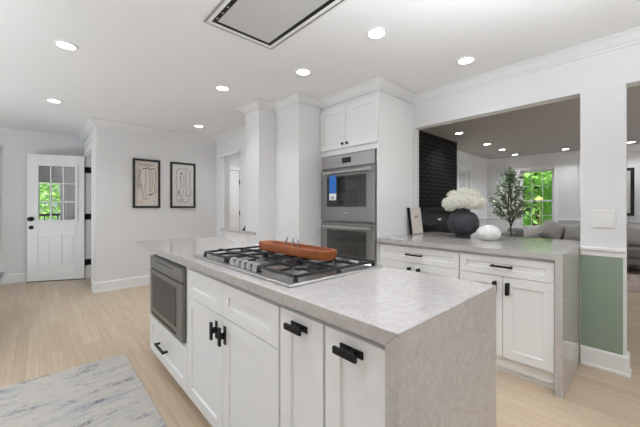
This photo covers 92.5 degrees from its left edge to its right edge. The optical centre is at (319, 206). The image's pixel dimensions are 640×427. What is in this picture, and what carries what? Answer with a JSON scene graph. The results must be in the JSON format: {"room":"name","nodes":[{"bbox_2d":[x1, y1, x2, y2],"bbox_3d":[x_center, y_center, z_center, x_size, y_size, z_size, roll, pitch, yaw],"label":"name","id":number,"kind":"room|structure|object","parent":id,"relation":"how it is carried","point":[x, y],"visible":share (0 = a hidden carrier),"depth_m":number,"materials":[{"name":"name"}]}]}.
{"room":"kitchen","nodes":[
{"label":"kitchen","id":0,"kind":"room"},
{"bbox_2d":[0,133,83,273],"bbox_3d":[-4.739,-0.012,5.139,4.970,2.460,0.100,0,0,-43],"label":"wall","id":1,"kind":"structure","parent":0,"point":[14,149],"depth_m":4.95,"materials":[{"name":"white paint"}]},
{"bbox_2d":[3,272,26,283],"bbox_3d":[-5.387,1.145,4.459,3.095,0.145,0.024,0,0,-43],"label":"baseboard","id":2,"kind":"structure","parent":1,"relation":"attached to","point":[18,277],"depth_m":4.92,"materials":[{"name":"white paint"}]},
{"bbox_2d":[39,177,66,219],"bbox_3d":[-4.615,-0.102,5.204,0.500,0.800,0.090,0,0,-43],"label":"window","id":3,"kind":"structure","parent":1,"relation":"in","point":[45,179],"depth_m":5.32,"materials":[{"name":"white paint"}]},
{"bbox_2d":[84,127,94,280],"bbox_3d":[-3.711,-0.012,5.003,0.110,2.460,1.490,0,0,-43],"label":"wall","id":4,"kind":"structure","parent":0,"point":[91,137],"depth_m":4.44,"materials":[{"name":"white paint"}]},
{"bbox_2d":[27,154,90,282],"bbox_3d":[-4.281,0.183,5.059,0.892,2.067,0.118,0,0,-21],"label":"door","id":5,"kind":"structure","parent":4,"relation":"in","point":[55,248],"depth_m":5.04,"materials":[{"name":"white paint"}]},
{"bbox_2d":[84,141,93,288],"bbox_3d":[-3.655,0.128,4.929,0.128,2.180,1.035,0,0,-43],"label":"trim","id":6,"kind":"structure","parent":4,"relation":"attached to","point":[89,152],"depth_m":5.20,"materials":[{"name":"white paint"}]},
{"bbox_2d":[95,126,216,281],"bbox_3d":[-2.523,-0.012,5.014,1.875,2.460,0.100,0,0,-43],"label":"wall","id":7,"kind":"structure","parent":0,"point":[118,225],"depth_m":4.69,"materials":[{"name":"white paint"}]},
{"bbox_2d":[92,275,149,292],"bbox_3d":[-2.562,1.145,4.965,1.821,0.145,0.255,0,0,-38],"label":"baseboard","id":8,"kind":"structure","parent":7,"relation":"attached to","point":[97,287],"depth_m":4.53,"materials":[{"name":"white paint"}]},
{"bbox_2d":[133,158,159,207],"bbox_3d":[-2.695,-0.360,4.768,0.383,0.757,0.026,0,0,-43],"label":"framed picture","id":9,"kind":"object","parent":7,"relation":"attached to","point":[146,172],"visible":1,"depth_m":4.77,"materials":[{"name":"black"}]},
{"bbox_2d":[170,162,195,207],"bbox_3d":[-2.295,-0.359,5.136,0.404,0.758,0.026,0,0,-43],"label":"framed picture","id":10,"kind":"object","parent":7,"relation":"attached to","point":[182,175],"visible":1,"depth_m":5.13,"materials":[{"name":"black"}]},
{"bbox_2d":[217,133,245,238],"bbox_3d":[-1.484,-0.012,5.194,0.100,2.460,2.740,0,0,-43],"label":"wall","id":11,"kind":"structure","parent":0,"point":[236,143],"depth_m":5.32,"materials":[{"name":"white paint"}]},
{"bbox_2d":[218,150,240,157],"bbox_3d":[-1.534,-0.884,5.156,0.025,0.035,0.770,0,0,-43],"label":"trim","id":12,"kind":"structure","parent":11,"relation":"attached to","point":[238,151],"depth_m":5.10,"materials":[{"name":"white paint"}]},
{"bbox_2d":[230,153,239,227],"bbox_3d":[-1.770,-0.012,6.859,1.930,2.460,0.100,0,0,-43],"label":"wall","id":13,"kind":"structure","parent":0,"point":[235,158],"depth_m":6.75,"materials":[{"name":"white paint"}]},
{"bbox_2d":[230,171,239,227],"bbox_3d":[-2.045,0.213,6.495,0.772,1.990,0.055,0,0,-43],"label":"door","id":14,"kind":"structure","parent":13,"relation":"in","point":[234,175],"depth_m":6.66,"materials":[{"name":"white paint"}]},
{"bbox_2d":[230,166,239,170],"bbox_3d":[-2.054,0.173,6.511,0.940,2.090,0.030,0,0,-43],"label":"trim","id":15,"kind":"structure","parent":13,"relation":"attached to","point":[231,167],"depth_m":6.68,"materials":[{"name":"white paint"}]},
{"bbox_2d":[225,231,245,241],"bbox_3d":[-1.072,0.775,4.136,0.145,0.885,0.618,0,0,-43],"label":"wall","id":16,"kind":"structure","parent":0,"point":[235,236],"depth_m":4.09,"materials":[{"name":"white paint"}]},
{"bbox_2d":[220,227,255,234],"bbox_3d":[-1.011,0.317,4.054,0.225,0.032,0.920,0,0,-43],"label":"trim","id":17,"kind":"structure","parent":16,"relation":"attached to","point":[238,230],"depth_m":4.03,"materials":[{"name":"white wood"}]},
{"bbox_2d":[246,103,320,246],"bbox_3d":[-0.221,-0.012,3.959,1.211,2.460,0.788,0,0,-43],"label":"wall column","id":18,"kind":"structure","parent":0,"point":[283,154],"depth_m":3.61,"materials":[{"name":"white paint"}]},
{"bbox_2d":[0,0,639,158],"bbox_3d":[1.087,-1.302,3.510,11.550,0.120,10.500,0,0,-43],"label":"ceiling","id":19,"kind":"structure","parent":0,"point":[151,63],"depth_m":2.57,"materials":[{"name":"white paint"}]},
{"bbox_2d":[45,98,61,102],"bbox_3d":[-3.108,-1.238,3.579,0.152,0.007,0.152,0,0,-43],"label":"recessed light","id":20,"kind":"object","parent":19,"relation":"in","point":[47,99],"visible":1,"depth_m":3.56,"materials":[{"name":"white plastic"}]},
{"bbox_2d":[53,40,78,50],"bbox_3d":[-1.950,-1.238,2.352,0.152,0.007,0.152,0,0,-43],"label":"recessed light","id":21,"kind":"object","parent":19,"relation":"in","point":[63,44],"visible":1,"depth_m":2.35,"materials":[{"name":"white paint"}]},
{"bbox_2d":[215,85,229,90],"bbox_3d":[-1.019,-1.238,3.202,0.152,0.007,0.152,0,0,-43],"label":"recessed light","id":22,"kind":"object","parent":19,"relation":"in","point":[218,87],"visible":1,"depth_m":3.20,"materials":[{"name":"white plastic"}]},
{"bbox_2d":[204,0,344,49],"bbox_3d":[-0.241,-1.236,1.855,0.533,0.012,0.999,0,0,-43],"label":"hood","id":23,"kind":"object","parent":19,"relation":"attached to","point":[265,23],"visible":1,"depth_m":1.99,"materials":[{"name":"metal"}]},
{"bbox_2d":[295,68,310,75],"bbox_3d":[-0.156,-1.238,2.812,0.152,0.007,0.152,0,0,-43],"label":"recessed light","id":24,"kind":"object","parent":19,"relation":"in","point":[300,71],"visible":1,"depth_m":2.80,"materials":[{"name":"white plastic"}]},
{"bbox_2d":[366,27,386,38],"bbox_3d":[0.404,-1.238,2.189,0.152,0.007,0.152,0,0,-43],"label":"recessed light","id":25,"kind":"object","parent":19,"relation":"in","point":[375,32],"visible":1,"depth_m":2.18,"materials":[{"name":"white plastic"}]},
{"bbox_2d":[456,56,475,64],"bbox_3d":[1.236,-1.238,2.591,0.152,0.007,0.152,0,0,-43],"label":"recessed light","id":26,"kind":"object","parent":19,"relation":"in","point":[464,60],"visible":1,"depth_m":2.59,"materials":[{"name":"white plastic"}]},
{"bbox_2d":[0,267,639,426],"bbox_3d":[1.087,1.268,3.510,11.550,0.100,10.500,0,0,-43],"label":"floor","id":27,"kind":"structure","parent":0,"point":[47,327],"depth_m":2.48,"materials":[{"name":"brown wood"}]},
{"bbox_2d":[0,271,7,288],"bbox_3d":[-3.529,0.993,2.718,0.978,0.450,1.677,0,0,-43],"label":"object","id":28,"kind":"object","parent":27,"relation":"on","point":[3,274],"visible":1,"depth_m":3.38,"materials":[{"name":"white"}]},
{"bbox_2d":[0,353,166,426],"bbox_3d":[-1.423,1.213,0.937,1.872,0.008,2.605,0,0,-43],"label":"area rug","id":29,"kind":"object","parent":27,"relation":"on","point":[108,392],"visible":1,"depth_m":1.92,"materials":[{"name":"white fabric"}]},
{"bbox_2d":[150,252,190,393],"bbox_3d":[-0.867,0.781,2.337,0.657,0.874,0.855,0,0,-43],"label":"base cabinet","id":30,"kind":"object","parent":27,"relation":"on","point":[169,349],"depth_m":2.05,"materials":[{"name":"white paint"}]},
{"bbox_2d":[187,268,284,426],"bbox_3d":[-0.254,0.781,1.671,0.654,0.874,0.946,0,0,-43],"label":"base cabinet","id":31,"kind":"object","parent":27,"relation":"on","point":[233,331],"visible":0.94,"depth_m":1.41,"materials":[{"name":"white paint"}]},
{"bbox_2d":[280,305,329,426],"bbox_3d":[0.147,0.781,1.233,0.656,0.874,0.234,0,0,-43],"label":"base cabinet","id":32,"kind":"object","parent":27,"relation":"on","point":[302,335],"visible":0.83,"depth_m":1.04,"materials":[{"name":"white paint"}]},
{"bbox_2d":[136,236,495,426],"bbox_3d":[-0.468,0.760,1.937,0.670,0.915,2.667,0,0,-43],"label":"countertop","id":33,"kind":"structure","parent":27,"relation":"on","point":[437,333],"depth_m":0.98,"materials":[{"name":"grey stone"}]},
{"bbox_2d":[195,246,382,287],"bbox_3d":[-0.214,0.281,1.682,0.583,0.042,0.940,0,0,-43],"label":"gas cooktop","id":34,"kind":"object","parent":33,"relation":"in","point":[288,271],"visible":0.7,"depth_m":1.48,"materials":[{"name":"silver metal"}]},
{"bbox_2d":[259,240,336,260],"bbox_3d":[-0.149,0.240,1.730,0.138,0.048,0.624,0,0,-43],"label":"wooden tray","id":35,"kind":"object","parent":34,"relation":"on","point":[311,252],"visible":0.98,"depth_m":1.64,"materials":[{"name":"orange wood"}]},
{"bbox_2d":[285,235,299,247],"bbox_3d":[-0.163,0.207,1.769,0.074,0.084,0.080,0,0,-19],"label":"wire stand","id":36,"kind":"object","parent":35,"relation":"in","point":[298,244],"visible":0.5,"depth_m":1.77,"materials":[{"name":"silver metal"}]},
{"bbox_2d":[325,323,384,426],"bbox_3d":[0.308,0.781,1.057,0.656,0.874,0.236,0,0,-43],"label":"base cabinet","id":37,"kind":"object","parent":27,"relation":"on","point":[354,363],"visible":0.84,"depth_m":0.86,"materials":[{"name":"white paint"}]},
{"bbox_2d":[320,89,412,264],"bbox_3d":[0.512,-0.010,3.527,0.711,2.456,0.832,0,0,-43],"label":"tall cabinet","id":38,"kind":"object","parent":27,"relation":"on","point":[379,120],"visible":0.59,"depth_m":3.23,"materials":[{"name":"white paint"}]},
{"bbox_2d":[321,149,376,263],"bbox_3d":[0.480,0.069,3.494,0.687,1.278,0.766,0,0,-43],"label":"double oven","id":39,"kind":"object","parent":38,"relation":"in","point":[349,226],"visible":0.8,"depth_m":3.24,"materials":[{"name":"grey metal"}]},
{"bbox_2d":[329,170,335,204],"bbox_3d":[0.152,-0.213,3.365,0.043,0.382,0.104,0,0,-43],"label":"tag","id":40,"kind":"object","parent":39,"relation":"hanging from","point":[332,180],"visible":0.98,"depth_m":3.35,"materials":[{"name":"blue paper"}]},
{"bbox_2d":[379,242,460,278],"bbox_3d":[1.070,0.781,2.936,0.684,0.873,0.778,0,0,-43],"label":"base cabinet","id":41,"kind":"object","parent":27,"relation":"on","point":[429,260],"visible":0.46,"depth_m":2.68,"materials":[{"name":"white paint"}]},
{"bbox_2d":[419,130,456,232],"bbox_3d":[2.003,-0.011,5.396,1.650,2.459,0.739,0,0,-43],"label":"brick fireplace","id":42,"kind":"object","parent":27,"relation":"on","point":[437,155],"visible":0.35,"depth_m":5.30,"materials":[{"name":"black brick"}]},
{"bbox_2d":[420,208,455,210],"bbox_3d":[2.100,0.043,5.312,1.480,0.050,0.145,0,0,-43],"label":"mantel shelf","id":43,"kind":"object","parent":42,"relation":"attached to","point":[422,209],"depth_m":4.98,"materials":[{"name":"black metal"}]},
{"bbox_2d":[377,232,579,398],"bbox_3d":[1.461,0.760,2.848,1.115,0.915,1.440,0,0,-43],"label":"countertop","id":44,"kind":"structure","parent":27,"relation":"on","point":[565,253],"depth_m":2.21,"materials":[{"name":"grey stone"}]},
{"bbox_2d":[407,208,422,233],"bbox_3d":[1.064,0.155,3.420,0.237,0.293,0.064,0,0,-43],"label":"display board","id":45,"kind":"object","parent":44,"relation":"on","point":[414,214],"visible":1,"depth_m":3.39,"materials":[{"name":"beige"}]},
{"bbox_2d":[447,208,479,237],"bbox_3d":[1.401,0.157,2.999,0.288,0.290,0.288,0,0,-43],"label":"round vase","id":46,"kind":"object","parent":44,"relation":"on","point":[463,222],"visible":0.86,"depth_m":2.90,"materials":[{"name":"black ceramic"}]},
{"bbox_2d":[441,197,451,211],"bbox_3d":[1.300,-0.024,3.066,0.150,0.153,0.164,0,0,-15],"label":"hydrangea","id":47,"kind":"object","parent":46,"relation":"in","point":[443,200],"visible":0.45,"depth_m":3.07,"materials":[{"name":"beige plant"}]},
{"bbox_2d":[445,196,456,210],"bbox_3d":[1.310,-0.029,3.007,0.154,0.156,0.147,0,0,-43],"label":"hydrangea","id":48,"kind":"object","parent":46,"relation":"in","point":[450,205],"visible":0.66,"depth_m":2.98,"materials":[{"name":"beige plant"}]},
{"bbox_2d":[446,190,457,197],"bbox_3d":[1.344,-0.062,3.060,0.150,0.220,0.154,0,0,-43],"label":"hydrangea","id":49,"kind":"object","parent":46,"relation":"in","point":[453,193],"visible":0.31,"depth_m":3.04,"materials":[{"name":"beige plant"}]},
{"bbox_2d":[453,194,467,208],"bbox_3d":[1.350,-0.038,2.930,0.154,0.173,0.151,0,0,-43],"label":"hydrangea","id":50,"kind":"object","parent":46,"relation":"in","point":[459,200],"visible":0.9,"depth_m":2.89,"materials":[{"name":"beige plant"}]},
{"bbox_2d":[456,187,469,194],"bbox_3d":[1.404,-0.077,3.015,0.152,0.248,0.153,0,0,-43],"label":"hydrangea","id":51,"kind":"object","parent":46,"relation":"in","point":[464,190],"visible":0.47,"depth_m":2.98,"materials":[{"name":"beige plant"}]},
{"bbox_2d":[464,195,478,209],"bbox_3d":[1.427,-0.034,2.908,0.152,0.166,0.157,0,0,-43],"label":"hydrangea","id":52,"kind":"object","parent":46,"relation":"in","point":[472,199],"visible":0.89,"depth_m":2.87,"materials":[{"name":"beige plant"}]},
{"bbox_2d":[467,188,480,196],"bbox_3d":[1.483,-0.069,2.981,0.151,0.233,0.152,0,0,-43],"label":"hydrangea","id":53,"kind":"object","parent":46,"relation":"in","point":[472,192],"visible":0.43,"depth_m":2.94,"materials":[{"name":"beige plant"}]},
{"bbox_2d":[475,194,486,209],"bbox_3d":[1.514,-0.038,2.955,0.151,0.174,0.163,0,0,-27],"label":"hydrangea","id":54,"kind":"object","parent":46,"relation":"in","point":[482,200],"visible":0.56,"depth_m":2.90,"materials":[{"name":"beige plant"}]},
{"bbox_2d":[377,232,579,259],"bbox_3d":[1.461,0.323,2.848,1.115,0.040,1.440,0,0,-43],"label":"countertop","id":55,"kind":"structure","parent":44,"relation":"on","point":[541,248],"depth_m":2.53,"materials":[{"name":"grey stone"}]},
{"bbox_2d":[476,225,500,240],"bbox_3d":[1.541,0.235,2.802,0.208,0.134,0.208,0,0,-43],"label":"bud vase","id":56,"kind":"object","parent":44,"relation":"on","point":[485,232],"visible":1,"depth_m":2.73,"materials":[{"name":"white ceramic"}]},
{"bbox_2d":[460,250,554,389],"bbox_3d":[1.542,0.781,2.421,0.684,0.873,0.612,0,0,-43],"label":"base cabinet","id":57,"kind":"object","parent":27,"relation":"on","point":[525,286],"visible":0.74,"depth_m":2.13,"materials":[{"name":"white paint"}]},
{"bbox_2d":[486,166,536,235],"bbox_3d":[3.825,0.194,6.193,0.918,2.048,0.917,0,0,-43],"label":"tree","id":58,"kind":"object","parent":27,"relation":"on","point":[510,177],"visible":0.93,"depth_m":6.12,"materials":[{"name":"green plant"}]},
{"bbox_2d":[501,228,639,265],"bbox_3d":[5.531,0.868,6.212,0.830,0.700,3.170,0,0,-43],"label":"sofa","id":59,"kind":"object","parent":27,"relation":"on","point":[633,252],"visible":0.13,"depth_m":5.58,"materials":[{"name":"grey fabric"}]},
{"bbox_2d":[523,225,541,237],"bbox_3d":[4.826,0.578,6.957,0.204,0.348,0.394,0,0,-43],"label":"cushion","id":60,"kind":"object","parent":59,"relation":"on","point":[529,231],"visible":0.83,"depth_m":6.91,"materials":[{"name":"grey fabric"}]},
{"bbox_2d":[537,218,565,238],"bbox_3d":[5.055,0.513,6.678,0.239,0.521,0.534,0,0,-43],"label":"cushion","id":61,"kind":"object","parent":59,"relation":"on","point":[550,229],"visible":0.93,"depth_m":6.63,"materials":[{"name":"grey fabric"}]},
{"bbox_2d":[563,225,579,240],"bbox_3d":[5.327,0.563,6.411,0.217,0.411,0.446,0,0,-43],"label":"cushion","id":62,"kind":"object","parent":59,"relation":"on","point":[570,232],"visible":0.57,"depth_m":6.39,"materials":[{"name":"grey fabric"}]},
{"bbox_2d":[627,224,639,246],"bbox_3d":[5.896,0.543,5.732,0.218,0.432,0.422,0,0,-37],"label":"cushion","id":63,"kind":"object","parent":59,"relation":"on","point":[633,232],"visible":0.7,"depth_m":5.70,"materials":[{"name":"grey fabric"}]},
{"bbox_2d":[627,245,639,257],"bbox_3d":[5.669,0.832,5.869,0.570,0.168,0.684,0,0,-43],"label":"seat cushion","id":64,"kind":"object","parent":59,"relation":"on","point":[633,251],"depth_m":5.52,"materials":[{"name":"grey fabric"}]},
{"bbox_2d":[627,274,639,292],"bbox_3d":[5.133,1.212,4.781,1.470,0.012,3.300,0,0,-43],"label":"rug","id":65,"kind":"object","parent":27,"relation":"on","point":[633,281],"visible":0.02,"depth_m":4.82,"materials":[{"name":"beige fabric"}]},
{"bbox_2d":[457,158,486,233],"bbox_3d":[2.362,-0.012,6.295,5.525,2.460,0.100,0,0,-43],"label":"wall","id":66,"kind":"structure","parent":0,"point":[479,171],"depth_m":7.78,"materials":[{"name":"white paint"}]},
{"bbox_2d":[457,165,471,211],"bbox_3d":[3.349,-0.242,7.168,0.810,1.380,0.150,0,0,-43],"label":"window","id":67,"kind":"structure","parent":66,"relation":"in","point":[469,176],"depth_m":7.31,"materials":[{"name":"white paint"}]},
{"bbox_2d":[459,170,468,187],"bbox_3d":[3.344,-0.234,7.174,0.598,1.231,0.035,0,0,-43],"label":"window blind","id":68,"kind":"object","parent":67,"relation":"attached to","point":[460,171],"visible":0.25,"depth_m":7.18,"materials":[{"name":"white"}]},
{"bbox_2d":[479,217,515,220],"bbox_3d":[4.272,0.318,7.523,1.050,0.070,0.675,0,0,-43],"label":"trim","id":69,"kind":"structure","parent":66,"relation":"attached to","point":[486,218],"depth_m":7.92,"materials":[{"name":"white paint"}]},
{"bbox_2d":[413,43,639,360],"bbox_3d":[2.361,-0.012,2.127,0.115,2.460,6.340,0,0,-43],"label":"wall","id":70,"kind":"structure","parent":0,"point":[601,82],"depth_m":2.36,"materials":[{"name":"white paint"}]},
{"bbox_2d":[0,26,639,142],"bbox_3d":[-0.838,-1.198,3.461,10.900,0.087,3.403,0,0,17],"label":"trim","id":71,"kind":"structure","parent":70,"relation":"attached to","point":[629,37],"depth_m":3.20,"materials":[{"name":"white paint"}]},
{"bbox_2d":[580,254,622,354],"bbox_3d":[2.115,0.724,2.305,0.006,0.708,0.236,0,0,-43],"label":"panel","id":72,"kind":"object","parent":70,"relation":"attached to","point":[601,277],"visible":1,"depth_m":2.30,"materials":[{"name":"green paint"}]},
{"bbox_2d":[580,246,625,257],"bbox_3d":[2.112,0.339,2.294,0.026,0.069,0.249,0,0,-43],"label":"trim","id":73,"kind":"structure","parent":70,"relation":"attached to","point":[585,250],"depth_m":2.29,"materials":[{"name":"white paint"}]},
{"bbox_2d":[593,210,615,227],"bbox_3d":[2.123,0.091,2.291,0.012,0.134,0.127,0,0,-43],"label":"light switch","id":74,"kind":"object","parent":70,"relation":"attached to","point":[601,218],"visible":1,"depth_m":2.29,"materials":[{"name":"white plastic"}]},
{"bbox_2d":[580,345,630,377],"bbox_3d":[2.164,1.145,2.323,0.139,0.145,0.273,0,0,-43],"label":"baseboard","id":75,"kind":"structure","parent":70,"relation":"attached to","point":[618,364],"depth_m":2.27,"materials":[{"name":"white paint"}]},
{"bbox_2d":[487,152,639,232],"bbox_3d":[6.561,-0.012,5.881,0.100,2.460,6.390,0,0,-43],"label":"wall","id":76,"kind":"structure","parent":0,"point":[568,168],"depth_m":6.93,"materials":[{"name":"white paint"}]},
{"bbox_2d":[516,165,557,227],"bbox_3d":[5.186,-0.186,7.334,0.160,1.558,0.860,0,0,-43],"label":"window","id":77,"kind":"structure","parent":76,"relation":"in","point":[554,168],"depth_m":7.27,"materials":[{"name":"white paint"}]},
{"bbox_2d":[457,143,639,165],"bbox_3d":[5.496,-1.167,4.904,2.790,0.149,6.190,0,0,-43],"label":"trim","id":78,"kind":"structure","parent":76,"relation":"attached to","point":[632,147],"depth_m":7.22,"materials":[{"name":"white paint"}]},
{"bbox_2d":[558,219,639,224],"bbox_3d":[7.026,0.318,5.280,0.028,0.070,4.675,0,0,-43],"label":"trim","id":79,"kind":"structure","parent":76,"relation":"attached to","point":[559,220],"depth_m":6.77,"materials":[{"name":"white paint"}]},
{"bbox_2d":[627,168,633,215],"bbox_3d":[6.029,-0.299,6.356,0.035,0.965,0.692,0,0,-43],"label":"wall picture","id":80,"kind":"object","parent":76,"relation":"attached to","point":[630,171],"visible":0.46,"depth_m":6.13,"materials":[{"name":"black"}]},
{"bbox_2d":[627,265,639,267],"bbox_3d":[5.496,1.145,4.904,2.790,0.145,6.190,0,0,-43],"label":"baseboard","id":81,"kind":"structure","parent":76,"relation":"attached to","point":[630,266],"depth_m":6.11,"materials":[{"name":"white paint"}]},
{"label":"outside","id":82,"kind":"structure","parent":0,"visible":0},
{"bbox_3d":[13.756,1.643,12.630,42.650,0.150,50.000,0,0,-43],"label":"lawn","id":83,"kind":"structure","parent":82,"visible":0},
{"bbox_2d":[39,182,59,219],"bbox_3d":[-7.264,-0.546,8.700,3.289,4.198,3.381,0,0,-43],"label":"tree","id":84,"kind":"object","parent":83,"relation":"on","point":[43,190],"visible":0.06,"depth_m":8.18,"materials":[{"name":"green plant"}]},
{"bbox_2d":[39,213,59,219],"bbox_3d":[-5.460,0.853,6.390,3.000,1.430,0.060,0,0,-43],"label":"deck railing","id":85,"kind":"object","parent":83,"relation":"on","point":[48,214],"visible":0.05,"depth_m":6.31,"materials":[{"name":"grey wood"}]},
{"bbox_2d":[523,171,551,225],"bbox_3d":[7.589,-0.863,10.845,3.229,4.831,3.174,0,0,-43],"label":"tree","id":86,"kind":"object","parent":83,"relation":"on","point":[547,175],"visible":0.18,"depth_m":10.38,"materials":[{"name":"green plant"}]},
{"bbox_2d":[535,196,543,217],"bbox_3d":[6.168,0.631,8.641,0.225,1.872,0.219,0,0,33],"label":"blossom spray","id":87,"kind":"object","parent":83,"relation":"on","point":[539,197],"visible":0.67,"depth_m":8.64,"materials":[{"name":"yellow plant"}]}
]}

